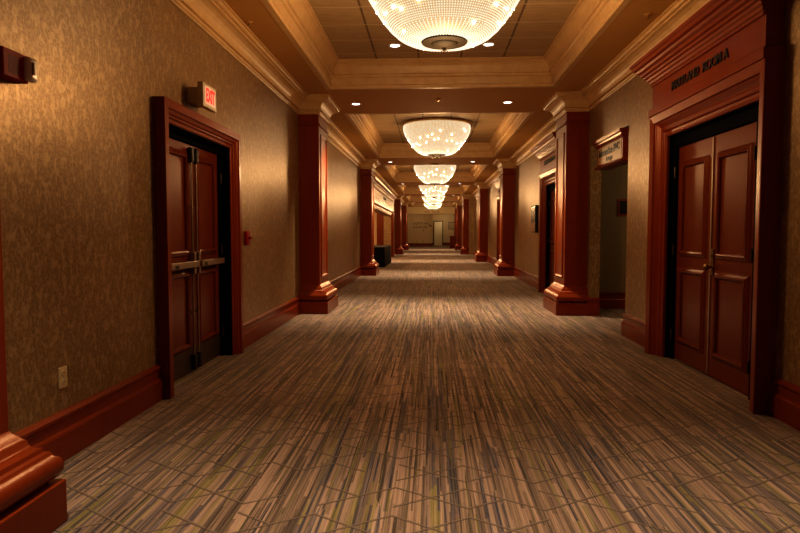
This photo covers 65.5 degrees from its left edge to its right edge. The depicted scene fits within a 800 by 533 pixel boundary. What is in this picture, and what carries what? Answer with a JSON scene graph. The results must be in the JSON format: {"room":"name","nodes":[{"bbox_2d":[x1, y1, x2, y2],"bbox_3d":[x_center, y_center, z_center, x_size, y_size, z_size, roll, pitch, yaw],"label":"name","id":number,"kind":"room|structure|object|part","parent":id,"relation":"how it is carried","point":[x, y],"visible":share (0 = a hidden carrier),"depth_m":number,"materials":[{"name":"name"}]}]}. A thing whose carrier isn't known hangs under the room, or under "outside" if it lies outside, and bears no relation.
{"room":"hotel corridor","nodes":[
{"label":"hotel corridor","id":0,"kind":"room"},
{"bbox_2d":[0,0,407,433],"bbox_3d":[-1.020,-1.788,24.321,0.340,3.420,60.600,0,3,3],"label":"wall","id":1,"kind":"structure","parent":0,"point":[77,185],"depth_m":3.97,"materials":[{"name":"paper"}]},
{"bbox_2d":[0,46,37,83],"bbox_3d":[-1.870,-0.975,3.026,0.115,0.136,0.215,0,3,3],"label":"fire alarm strobe","id":2,"kind":"object","parent":1,"relation":"attached to","point":[15,67],"visible":1,"depth_m":3.02,"materials":[{"name":"plastic"}]},
{"bbox_2d":[8,54,18,74],"bbox_3d":[-1.858,-0.971,2.992,0.002,0.080,0.077,0,3,3],"label":"grille","id":3,"kind":"object","parent":2,"relation":"attached to","point":[13,59],"depth_m":2.99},
{"bbox_2d":[58,366,66,388],"bbox_3d":[-1.901,0.625,3.511,0.013,0.120,0.076,0,3,3],"label":"wall outlet","id":4,"kind":"object","parent":1,"relation":"attached to","point":[62,371],"visible":1,"depth_m":3.50,"materials":[{"name":"beige plastic"}]},
{"bbox_2d":[153,96,243,398],"bbox_3d":[-1.827,-0.179,5.628,0.242,2.290,1.860,0,3,3],"label":"door","id":5,"kind":"structure","parent":1,"relation":"in","point":[198,187],"depth_m":5.67,"materials":[{"name":"brown wood"}]},
{"bbox_3d":[-1.901,-0.540,5.292,0.026,0.933,0.526,0,3,3],"label":"panel","id":6,"kind":"part","parent":5,"relation":"part of","materials":[{"name":"brown wood"}]},
{"bbox_3d":[-1.901,0.403,5.345,0.026,0.724,0.526,0,3,3],"label":"panel","id":7,"kind":"part","parent":5,"relation":"part of","materials":[{"name":"brown wood"}]},
{"bbox_3d":[-1.912,0.860,5.375,0.004,0.205,0.670,0,3,3],"label":"kick plate","id":8,"kind":"part","parent":5,"relation":"part of","materials":[{"name":"brown metal"}]},
{"bbox_3d":[-1.881,-0.097,5.615,0.037,1.809,0.028,0,3,3],"label":"rod","id":9,"kind":"part","parent":5,"relation":"part of","materials":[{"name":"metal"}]},
{"bbox_3d":[-1.875,-0.104,5.725,0.037,1.809,0.028,0,3,3],"label":"rod","id":10,"kind":"part","parent":5,"relation":"part of","materials":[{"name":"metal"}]},
{"bbox_3d":[-1.865,-0.580,5.998,0.026,0.933,0.526,0,3,3],"label":"panel","id":11,"kind":"part","parent":5,"relation":"part of","materials":[{"name":"brown wood"}]},
{"bbox_3d":[-1.865,0.363,6.051,0.026,0.724,0.526,0,3,3],"label":"panel","id":12,"kind":"part","parent":5,"relation":"part of","materials":[{"name":"brown wood"}]},
{"bbox_3d":[-1.876,0.820,6.080,0.004,0.205,0.670,0,3,3],"label":"kick plate","id":13,"kind":"part","parent":5,"relation":"part of","materials":[{"name":"brown metal"}]},
{"bbox_2d":[187,81,215,112],"bbox_3d":[-1.722,-1.462,5.381,0.170,0.200,0.320,0,3,3],"label":"exit sign","id":14,"kind":"object","parent":1,"relation":"attached to","point":[204,95],"visible":1,"depth_m":5.28,"materials":[{"name":"beige plastic"}]},
{"bbox_2d":[14,243,407,460],"bbox_3d":[-0.833,-0.217,24.399,0.035,0.275,60.600,0,3,3],"label":"baseboard","id":15,"kind":"structure","parent":1,"relation":"attached to","point":[65,433],"depth_m":4.01,"materials":[{"name":"brown wood"}]},
{"bbox_2d":[244,231,251,244],"bbox_3d":[-1.694,-0.318,6.947,0.075,0.160,0.110,0,3,3],"label":"station","id":16,"kind":"object","parent":1,"relation":"attached to","point":[247,237],"visible":1,"depth_m":6.89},
{"bbox_2d":[169,0,409,207],"bbox_3d":[-0.649,-3.249,23.067,0.520,0.262,58.300,0,3,3],"label":"trim","id":17,"kind":"structure","parent":1,"relation":"attached to","point":[216,18],"depth_m":7.36,"materials":[{"name":"paint"}]},
{"bbox_2d":[374,176,396,256],"bbox_3d":[-0.794,-1.697,26.019,0.640,3.050,12.200,0,3,3],"label":"door","id":18,"kind":"structure","parent":1,"relation":"in","point":[384,198],"depth_m":28.45,"materials":[{"name":"brown wood"}]},
{"bbox_3d":[-0.692,-2.605,25.963,0.145,0.130,11.880,0,3,3],"label":"casing","id":19,"kind":"part","parent":18,"relation":"part of","materials":[{"name":"brown wood"}]},
{"bbox_3d":[-0.695,-1.357,26.033,0.140,2.370,11.880,0,3,3],"label":"casing","id":20,"kind":"part","parent":18,"relation":"part of","materials":[{"name":"brown wood"}]},
{"bbox_3d":[-0.620,-3.094,25.932,0.290,0.250,12.200,0,3,3],"label":"cornice","id":21,"kind":"part","parent":18,"relation":"part of","materials":[{"name":"brown wood"}]},
{"bbox_2d":[374,212,376,244],"bbox_3d":[-2.962,-1.656,25.730,3.680,3.000,12.800,0,3,3],"label":"wall","id":22,"kind":"structure","parent":0,"point":[375,213],"depth_m":31.95,"materials":[{"name":"beige paint"}]},
{"bbox_2d":[52,245,799,532],"bbox_3d":[1.157,-0.222,27.858,12.500,0.100,68.300,0,3,3],"label":"floor","id":23,"kind":"structure","parent":0,"point":[440,392],"depth_m":3.99,"materials":[{"name":"carpet"}]},
{"bbox_2d":[0,205,66,532],"bbox_3d":[-1.746,-0.396,1.982,0.470,3.130,1.420,0,3,3],"label":"wall column","id":24,"kind":"structure","parent":23,"relation":"on","point":[32,500],"depth_m":2.56,"materials":[{"name":"brown wood"}]},
{"bbox_3d":[-1.749,0.850,2.051,0.465,0.265,1.410,0,3,3],"label":"moulding","id":25,"kind":"part","parent":24,"relation":"part of","materials":[{"name":"brown wood"}]},
{"bbox_2d":[298,114,337,313],"bbox_3d":[-1.332,-0.853,10.168,0.470,3.130,1.100,0,3,3],"label":"wall column","id":26,"kind":"structure","parent":23,"relation":"on","point":[317,295],"depth_m":9.78,"materials":[{"name":"brown wood"}]},
{"bbox_3d":[-1.395,-2.233,10.095,0.342,0.045,0.844,0,3,3],"label":"neck moulding","id":27,"kind":"part","parent":26,"relation":"part of","materials":[{"name":"brown wood"}]},
{"bbox_3d":[-1.334,0.393,10.238,0.465,0.265,1.090,0,3,3],"label":"moulding","id":28,"kind":"part","parent":26,"relation":"part of","materials":[{"name":"brown wood"}]},
{"bbox_3d":[-1.239,-0.977,10.157,0.016,2.260,0.540,0,3,3],"label":"panel moulding","id":29,"kind":"part","parent":26,"relation":"part of","materials":[{"name":"brown wood"}]},
{"bbox_2d":[360,169,378,275],"bbox_3d":[-0.902,-1.326,18.645,0.470,3.130,1.100,0,3,3],"label":"wall column","id":30,"kind":"structure","parent":23,"relation":"on","point":[369,266],"depth_m":18.24,"materials":[{"name":"brown wood"}]},
{"bbox_3d":[-0.905,-0.080,18.714,0.465,0.265,1.090,0,3,3],"label":"moulding","id":31,"kind":"part","parent":30,"relation":"part of","materials":[{"name":"brown wood"}]},
{"bbox_3d":[-0.809,-1.450,18.633,0.016,2.260,0.540,0,3,3],"label":"panel moulding","id":32,"kind":"part","parent":30,"relation":"part of","materials":[{"name":"brown wood"}]},
{"bbox_2d":[377,213,383,244],"bbox_3d":[-1.011,-1.996,31.830,0.480,3.000,0.200,0,3,3],"label":"column","id":33,"kind":"structure","parent":23,"relation":"on","point":[380,218],"depth_m":31.79,"materials":[{"name":"brown wood"}]},
{"bbox_2d":[395,199,403,253],"bbox_3d":[-0.044,-2.271,35.596,0.470,3.130,1.100,0,3,3],"label":"wall column","id":34,"kind":"structure","parent":23,"relation":"on","point":[398,249],"depth_m":35.19,"materials":[{"name":"brown wood"}]},
{"bbox_3d":[-0.046,-1.026,35.666,0.465,0.265,1.090,0,3,3],"label":"moulding","id":35,"kind":"part","parent":34,"relation":"part of","materials":[{"name":"brown wood"}]},
{"bbox_3d":[0.049,-2.396,35.585,0.016,2.260,0.540,0,3,3],"label":"panel moulding","id":36,"kind":"part","parent":34,"relation":"part of","materials":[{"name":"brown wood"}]},
{"bbox_2d":[402,206,408,249],"bbox_3d":[0.384,-2.743,44.053,0.470,3.130,1.100,0,3,3],"label":"wall column","id":37,"kind":"structure","parent":23,"relation":"on","point":[405,246],"depth_m":43.66,"materials":[{"name":"brown wood"}]},
{"bbox_3d":[0.477,-2.868,44.041,0.016,2.260,0.540,0,3,3],"label":"panel moulding","id":38,"kind":"part","parent":37,"relation":"part of","materials":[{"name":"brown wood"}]},
{"bbox_2d":[449,236,456,247],"bbox_3d":[4.212,-1.917,48.819,0.660,0.950,0.620,0,3,3],"label":"stand","id":39,"kind":"object","parent":23,"relation":"on","point":[453,239],"visible":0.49,"depth_m":48.53,"materials":[{"name":"brown wood"}]},
{"bbox_3d":[4.197,-1.926,48.525,0.604,0.804,0.026,0,3,3],"label":"panel","id":40,"kind":"part","parent":39,"relation":"part of","materials":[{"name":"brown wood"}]},
{"bbox_2d":[454,209,456,235],"bbox_3d":[4.435,-3.069,49.896,0.390,3.130,0.800,0,3,3],"label":"wall column","id":41,"kind":"structure","parent":23,"relation":"on","point":[455,223],"depth_m":49.64,"materials":[{"name":"brown wood"}]},
{"bbox_2d":[455,206,461,249],"bbox_3d":[4.100,-2.733,43.865,0.450,3.130,1.100,0,3,3],"label":"wall column","id":42,"kind":"structure","parent":23,"relation":"on","point":[458,245],"depth_m":43.44,"materials":[{"name":"brown wood"}]},
{"bbox_2d":[460,199,468,254],"bbox_3d":[3.671,-2.261,35.409,0.450,3.130,1.100,0,3,3],"label":"wall column","id":43,"kind":"structure","parent":23,"relation":"on","point":[465,249],"depth_m":34.99,"materials":[{"name":"brown wood"}]},
{"bbox_3d":[3.674,-1.015,35.478,0.445,0.265,1.090,0,3,3],"label":"moulding","id":44,"kind":"part","parent":43,"relation":"part of","materials":[{"name":"brown wood"}]},
{"bbox_2d":[474,189,487,261],"bbox_3d":[3.519,-1.787,26.919,0.495,3.130,1.100,0,3,3],"label":"wall column","id":45,"kind":"structure","parent":23,"relation":"on","point":[481,255],"depth_m":26.51,"materials":[{"name":"brown wood"}]},
{"bbox_3d":[3.414,-1.912,26.917,0.016,2.260,0.540,0,3,3],"label":"panel moulding","id":46,"kind":"part","parent":45,"relation":"part of","materials":[{"name":"brown wood"}]},
{"bbox_3d":[3.522,-0.542,26.988,0.490,0.265,1.090,0,3,3],"label":"moulding","id":47,"kind":"part","parent":45,"relation":"part of","materials":[{"name":"brown wood"}]},
{"bbox_2d":[494,168,514,275],"bbox_3d":[3.090,-1.314,18.443,0.495,3.130,1.100,0,3,3],"label":"wall column","id":48,"kind":"structure","parent":23,"relation":"on","point":[504,266],"depth_m":18.04,"materials":[{"name":"brown wood"}]},
{"bbox_3d":[2.985,-1.439,18.441,0.016,2.260,0.540,0,3,3],"label":"panel moulding","id":49,"kind":"part","parent":48,"relation":"part of","materials":[{"name":"brown wood"}]},
{"bbox_3d":[3.093,-0.069,18.512,0.490,0.265,1.090,0,3,3],"label":"moulding","id":50,"kind":"part","parent":48,"relation":"part of","materials":[{"name":"brown wood"}]},
{"bbox_3d":[3.154,-2.695,18.363,0.367,0.045,0.844,0,3,3],"label":"neck moulding","id":51,"kind":"part","parent":48,"relation":"part of","materials":[{"name":"brown wood"}]},
{"bbox_2d":[543,112,589,315],"bbox_3d":[2.661,-0.842,9.967,0.495,3.130,1.100,0,3,3],"label":"wall column","id":52,"kind":"structure","parent":23,"relation":"on","point":[567,295],"depth_m":9.57,"materials":[{"name":"brown wood"}]},
{"bbox_3d":[2.555,-0.967,9.965,0.016,2.260,0.540,0,3,3],"label":"panel moulding","id":53,"kind":"part","parent":52,"relation":"part of","materials":[{"name":"brown wood"}]},
{"bbox_3d":[2.663,0.404,10.036,0.490,0.265,1.090,0,3,3],"label":"moulding","id":54,"kind":"part","parent":52,"relation":"part of","materials":[{"name":"brown wood"}]},
{"bbox_3d":[2.725,-2.222,9.887,0.367,0.045,0.844,0,3,3],"label":"neck moulding","id":55,"kind":"part","parent":52,"relation":"part of","materials":[{"name":"brown wood"}]},
{"bbox_2d":[408,214,453,242],"bbox_3d":[2.851,-3.577,56.398,2.212,3.420,5.897,2,4,34],"label":"wall","id":56,"kind":"structure","parent":0,"point":[416,233],"depth_m":54.52,"materials":[{"name":"beige paint"}]},
{"bbox_2d":[413,222,430,227],"bbox_3d":[1.982,-3.606,54.444,1.612,0.520,0.011,0,3,3],"label":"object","id":57,"kind":"structure","parent":56,"relation":"attached to","point":[413,222],"depth_m":54.44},
{"bbox_2d":[408,243,449,245],"bbox_3d":[0.380,-1.381,45.257,3.534,0.275,27.723,1,3,13],"label":"baseboard","id":58,"kind":"structure","parent":56,"relation":"attached to","point":[409,244],"depth_m":54.54,"materials":[{"name":"brown wood"}]},
{"bbox_2d":[433,221,442,245],"bbox_3d":[3.529,-3.084,57.623,0.900,2.300,0.140,0,3,3],"label":"door","id":59,"kind":"structure","parent":56,"relation":"in","point":[437,225],"depth_m":57.61,"materials":[{"name":"beige paint"}]},
{"bbox_2d":[448,222,453,228],"bbox_3d":[4.856,-3.823,58.292,0.620,0.700,0.030,0,3,3],"label":"picture frame","id":60,"kind":"object","parent":56,"relation":"attached to","point":[451,224],"visible":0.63,"depth_m":58.30,"materials":[{"name":"brown metal"}]},
{"bbox_2d":[407,207,455,213],"bbox_3d":[2.657,-4.753,52.170,4.180,0.660,0.257,0,3,3],"label":"wall header","id":61,"kind":"structure","parent":0,"point":[411,210],"depth_m":52.06,"materials":[{"name":"paint"}]},
{"bbox_2d":[308,0,578,186],"bbox_3d":[1.279,-3.755,22.691,3.325,0.030,57.640,0,3,3],"label":"ceiling","id":62,"kind":"structure","parent":0,"point":[353,28],"depth_m":8.04,"materials":[{"name":"tile"}]},
{"bbox_2d":[388,43,401,47],"bbox_3d":[-0.066,-2.928,8.244,0.176,0.012,0.176,0,3,3],"label":"recessed light","id":63,"kind":"object","parent":62,"relation":"in","point":[394,45],"visible":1,"depth_m":8.23,"materials":[{"name":"beige"}]},
{"bbox_2d":[405,196,460,201],"bbox_3d":[2.137,-4.494,39.654,3.345,0.384,6.660,0,3,3],"label":"trim","id":64,"kind":"structure","parent":62,"relation":"attached to","point":[410,198],"depth_m":42.84,"materials":[{"name":"paint"}]},
{"bbox_2d":[411,203,454,206],"bbox_3d":[2.567,-4.967,48.130,3.345,0.384,6.660,0,3,3],"label":"trim","id":65,"kind":"structure","parent":62,"relation":"attached to","point":[412,204],"depth_m":51.36,"materials":[{"name":"paint"}]},
{"bbox_2d":[424,203,441,209],"bbox_3d":[2.559,-4.759,48.142,1.618,0.800,1.618,-3,4,-45],"label":"chandelier","id":66,"kind":"object","parent":62,"relation":"hanging from","point":[429,206],"visible":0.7,"depth_m":47.75,"materials":[{"name":"white glass"}]},
{"bbox_2d":[422,196,444,205],"bbox_3d":[2.130,-4.286,39.666,1.618,0.800,1.618,-3,4,-40],"label":"chandelier","id":67,"kind":"object","parent":62,"relation":"hanging from","point":[429,200],"visible":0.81,"depth_m":39.24,"materials":[{"name":"white glass"}]},
{"bbox_2d":[397,185,470,193],"bbox_3d":[1.708,-4.021,31.178,3.345,0.384,6.660,0,3,3],"label":"trim","id":68,"kind":"structure","parent":62,"relation":"attached to","point":[462,189],"depth_m":34.33,"materials":[{"name":"paint"}]},
{"bbox_2d":[419,185,448,197],"bbox_3d":[1.701,-3.813,31.190,1.618,0.800,1.618,1,3,20],"label":"chandelier","id":69,"kind":"object","parent":62,"relation":"hanging from","point":[432,191],"visible":0.88,"depth_m":30.71,"materials":[{"name":"white glass"}]},
{"bbox_2d":[413,165,455,185],"bbox_3d":[1.271,-3.340,22.714,1.618,0.800,1.618,1,3,20],"label":"chandelier","id":70,"kind":"object","parent":62,"relation":"hanging from","point":[434,175],"visible":0.96,"depth_m":22.22,"materials":[{"name":"white glass"}]},
{"bbox_2d":[382,164,489,181],"bbox_3d":[1.279,-3.548,22.702,3.345,0.384,6.660,0,3,3],"label":"trim","id":71,"kind":"structure","parent":62,"relation":"attached to","point":[477,170],"depth_m":25.81,"materials":[{"name":"paint"}]},
{"bbox_2d":[401,117,471,158],"bbox_3d":[0.842,-2.868,14.238,1.618,0.800,1.618,-1,3,-15],"label":"chandelier","id":72,"kind":"object","parent":62,"relation":"hanging from","point":[436,137],"visible":1,"depth_m":13.72,"materials":[{"name":"white glass"}]},
{"bbox_2d":[344,112,533,157],"bbox_3d":[0.850,-3.075,14.226,3.345,0.384,6.660,0,3,3],"label":"trim","id":73,"kind":"structure","parent":62,"relation":"attached to","point":[512,122],"depth_m":15.56,"materials":[{"name":"paint"}]},
{"bbox_2d":[369,0,519,51],"bbox_3d":[0.413,-2.395,5.762,1.618,0.800,1.618,-1,3,-20],"label":"chandelier","id":74,"kind":"object","parent":62,"relation":"hanging from","point":[427,25],"visible":1,"depth_m":5.48,"materials":[{"name":"white glass"}]},
{"bbox_2d":[260,0,630,89],"bbox_3d":[0.420,-2.602,5.750,3.345,0.384,6.660,0,3,3],"label":"trim","id":75,"kind":"structure","parent":62,"relation":"attached to","point":[589,19],"depth_m":8.83,"materials":[{"name":"paint"}]},
{"bbox_2d":[482,42,494,45],"bbox_3d":[1.166,-2.925,8.192,0.176,0.012,0.176,0,3,3],"label":"recessed light","id":76,"kind":"object","parent":62,"relation":"in","point":[485,43],"visible":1,"depth_m":8.18,"materials":[{"name":"beige"}]},
{"bbox_2d":[224,0,675,206],"bbox_3d":[1.329,-3.404,22.958,4.580,0.060,58.300,0,3,3],"label":"ceiling","id":77,"kind":"structure","parent":0,"point":[631,22],"depth_m":9.48,"materials":[{"name":"paint"}]},
{"bbox_2d":[644,13,652,18],"bbox_3d":[2.392,-2.408,5.982,0.080,0.038,0.080,0,3,3],"label":"sprinkler head","id":78,"kind":"object","parent":77,"relation":"attached to","point":[646,14],"visible":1,"depth_m":5.97},
{"bbox_2d":[454,196,474,254],"bbox_3d":[4.693,-3.029,46.576,0.460,3.420,23.500,0,3,3],"label":"wall","id":79,"kind":"structure","parent":0,"point":[471,198],"depth_m":34.88,"materials":[{"name":"paint"}]},
{"bbox_2d":[599,164,627,291],"bbox_3d":[4.372,-0.576,8.621,2.740,2.750,3.500,0,3,3],"label":"wall","id":80,"kind":"structure","parent":0,"point":[614,182],"depth_m":10.32,"materials":[{"name":"beige paint"}]},
{"bbox_2d":[617,199,626,215],"bbox_3d":[3.696,-0.974,10.278,0.200,0.280,0.020,0,3,3],"label":"framed notice","id":81,"kind":"object","parent":80,"relation":"attached to","point":[621,203],"visible":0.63,"depth_m":10.28,"materials":[{"name":"brown wood"}]},
{"bbox_3d":[3.696,-0.974,10.284,0.140,0.220,0.008,0,3,3],"label":"panel","id":82,"kind":"part","parent":81,"relation":"part of","materials":[{"name":"black"}]},
{"bbox_2d":[474,0,799,385],"bbox_3d":[3.212,-1.232,14.360,0.160,3.420,41.100,0,3,3],"label":"wall","id":83,"kind":"structure","parent":0,"point":[628,107],"depth_m":7.19,"materials":[{"name":"paper"}]},
{"bbox_2d":[492,176,499,261],"bbox_3d":[3.339,-1.376,20.588,0.415,3.015,2.410,0,3,3],"label":"door","id":84,"kind":"structure","parent":83,"relation":"in","point":[496,182],"depth_m":21.52,"materials":[{"name":"brown wood"}]},
{"bbox_3d":[3.289,-2.757,20.514,0.315,0.250,2.410,0,3,3],"label":"cornice","id":85,"kind":"part","parent":84,"relation":"part of","materials":[{"name":"brown wood"}]},
{"bbox_3d":[3.376,-1.104,20.601,0.140,2.470,2.130,0,3,3],"label":"casing","id":86,"kind":"part","parent":84,"relation":"part of","materials":[{"name":"brown wood"}]},
{"bbox_2d":[531,205,538,232],"bbox_3d":[3.075,-1.081,14.175,0.094,0.620,0.600,0,3,3],"label":"board","id":87,"kind":"object","parent":83,"relation":"attached to","point":[535,208],"visible":0.89,"depth_m":13.89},
{"bbox_3d":[3.030,-0.897,14.187,0.005,0.190,0.540,0,3,3],"label":"brown plate","id":88,"kind":"part","parent":87,"relation":"part of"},
{"bbox_2d":[530,132,555,292],"bbox_3d":[2.907,-0.901,12.067,0.415,3.015,2.420,0,3,3],"label":"door","id":89,"kind":"structure","parent":83,"relation":"in","point":[545,150],"depth_m":12.83,"materials":[{"name":"brown wood"}]},
{"bbox_3d":[2.857,-2.281,11.993,0.315,0.250,2.420,0,3,3],"label":"cornice","id":90,"kind":"part","parent":89,"relation":"part of","materials":[{"name":"brown wood"}]},
{"bbox_3d":[2.945,-0.629,12.080,0.140,2.470,2.140,0,3,3],"label":"casing","id":91,"kind":"part","parent":89,"relation":"part of","materials":[{"name":"brown wood"}]},
{"bbox_3d":[2.937,-1.892,12.010,0.155,0.080,2.152,0,3,3],"label":"casing","id":92,"kind":"part","parent":89,"relation":"part of","materials":[{"name":"brown wood"}]},
{"bbox_3d":[3.072,0.023,12.515,0.026,0.764,0.536,0,3,3],"label":"panel","id":93,"kind":"part","parent":89,"relation":"part of","materials":[{"name":"brown wood"}]},
{"bbox_3d":[3.072,-0.915,12.463,0.026,0.923,0.536,0,3,3],"label":"panel","id":94,"kind":"part","parent":89,"relation":"part of","materials":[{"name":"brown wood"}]},
{"bbox_2d":[454,0,709,208],"bbox_3d":[3.285,-3.238,22.868,0.849,0.262,58.302,0,3,2],"label":"trim","id":95,"kind":"structure","parent":83,"relation":"attached to","point":[617,73],"depth_m":8.28,"materials":[{"name":"paint"}]},
{"bbox_2d":[592,128,628,169],"bbox_3d":[2.891,-1.560,8.391,0.260,0.400,1.320,0,3,3],"label":"sign","id":96,"kind":"object","parent":83,"relation":"hanging from","point":[612,149],"visible":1,"depth_m":8.22,"materials":[{"name":"brown wood"}]},
{"bbox_3d":[2.891,-1.710,8.383,0.260,0.100,1.320,0,3,3],"label":"cornice","id":97,"kind":"part","parent":96,"relation":"part of","materials":[{"name":"brown wood"}]},
{"bbox_3d":[2.906,-1.380,8.400,0.230,0.040,1.260,0,3,3],"label":"moulding","id":98,"kind":"part","parent":96,"relation":"part of","materials":[{"name":"brown wood"}]},
{"bbox_2d":[461,246,799,430],"bbox_3d":[4.956,-0.312,26.106,3.135,0.275,64.600,0,3,3],"label":"baseboard","id":99,"kind":"structure","parent":83,"relation":"attached to","point":[784,397],"depth_m":7.11,"materials":[{"name":"brown wood"}]},
{"bbox_2d":[629,0,787,414],"bbox_3d":[2.569,-0.529,5.396,0.415,3.015,2.520,0,3,3],"label":"door","id":100,"kind":"structure","parent":83,"relation":"in","point":[717,80],"depth_m":5.18,"materials":[{"name":"brown wood"}]},
{"bbox_3d":[2.735,0.394,5.869,0.026,0.764,0.586,0,3,3],"label":"panel","id":101,"kind":"part","parent":100,"relation":"part of","materials":[{"name":"brown wood"}]},
{"bbox_3d":[2.735,-0.544,5.817,0.026,0.923,0.586,0,3,3],"label":"panel","id":102,"kind":"part","parent":100,"relation":"part of","materials":[{"name":"brown wood"}]},
{"bbox_3d":[2.679,0.003,5.420,0.075,0.060,0.060,0,3,3],"label":"knob","id":103,"kind":"part","parent":100,"relation":"part of","materials":[{"name":"gold metal"}]},
{"bbox_3d":[2.519,-1.909,5.322,0.315,0.250,2.520,0,3,3],"label":"cornice","id":104,"kind":"part","parent":100,"relation":"part of","materials":[{"name":"brown wood"}]},
{"bbox_3d":[2.721,-0.037,5.418,0.012,0.230,0.054,0,3,3],"label":"lock plate","id":105,"kind":"part","parent":100,"relation":"part of","materials":[{"name":"black metal"}]},
{"bbox_3d":[2.599,-1.520,5.339,0.155,0.080,2.252,0,3,3],"label":"casing","id":106,"kind":"part","parent":100,"relation":"part of","materials":[{"name":"brown wood"}]},
{"bbox_3d":[2.696,0.436,5.104,0.026,0.764,0.586,0,3,3],"label":"panel","id":107,"kind":"part","parent":100,"relation":"part of","materials":[{"name":"brown wood"}]},
{"bbox_3d":[2.696,-0.502,5.051,0.026,0.923,0.586,0,3,3],"label":"panel","id":108,"kind":"part","parent":100,"relation":"part of","materials":[{"name":"brown wood"}]},
{"bbox_3d":[-0.855,-0.431,24.288,0.740,0.715,3.500,0,3,3],"label":"draped table","id":109,"kind":"object","parent":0,"visible":0},
{"bbox_2d":[374,245,390,266],"bbox_3d":[-0.855,-0.441,24.287,0.838,0.710,3.598,0,3,3],"label":"tablecloth","id":110,"kind":"object","parent":109,"relation":"on","point":[382,253],"visible":0.5,"depth_m":22.52,"materials":[{"name":"black fabric"}]}
]}

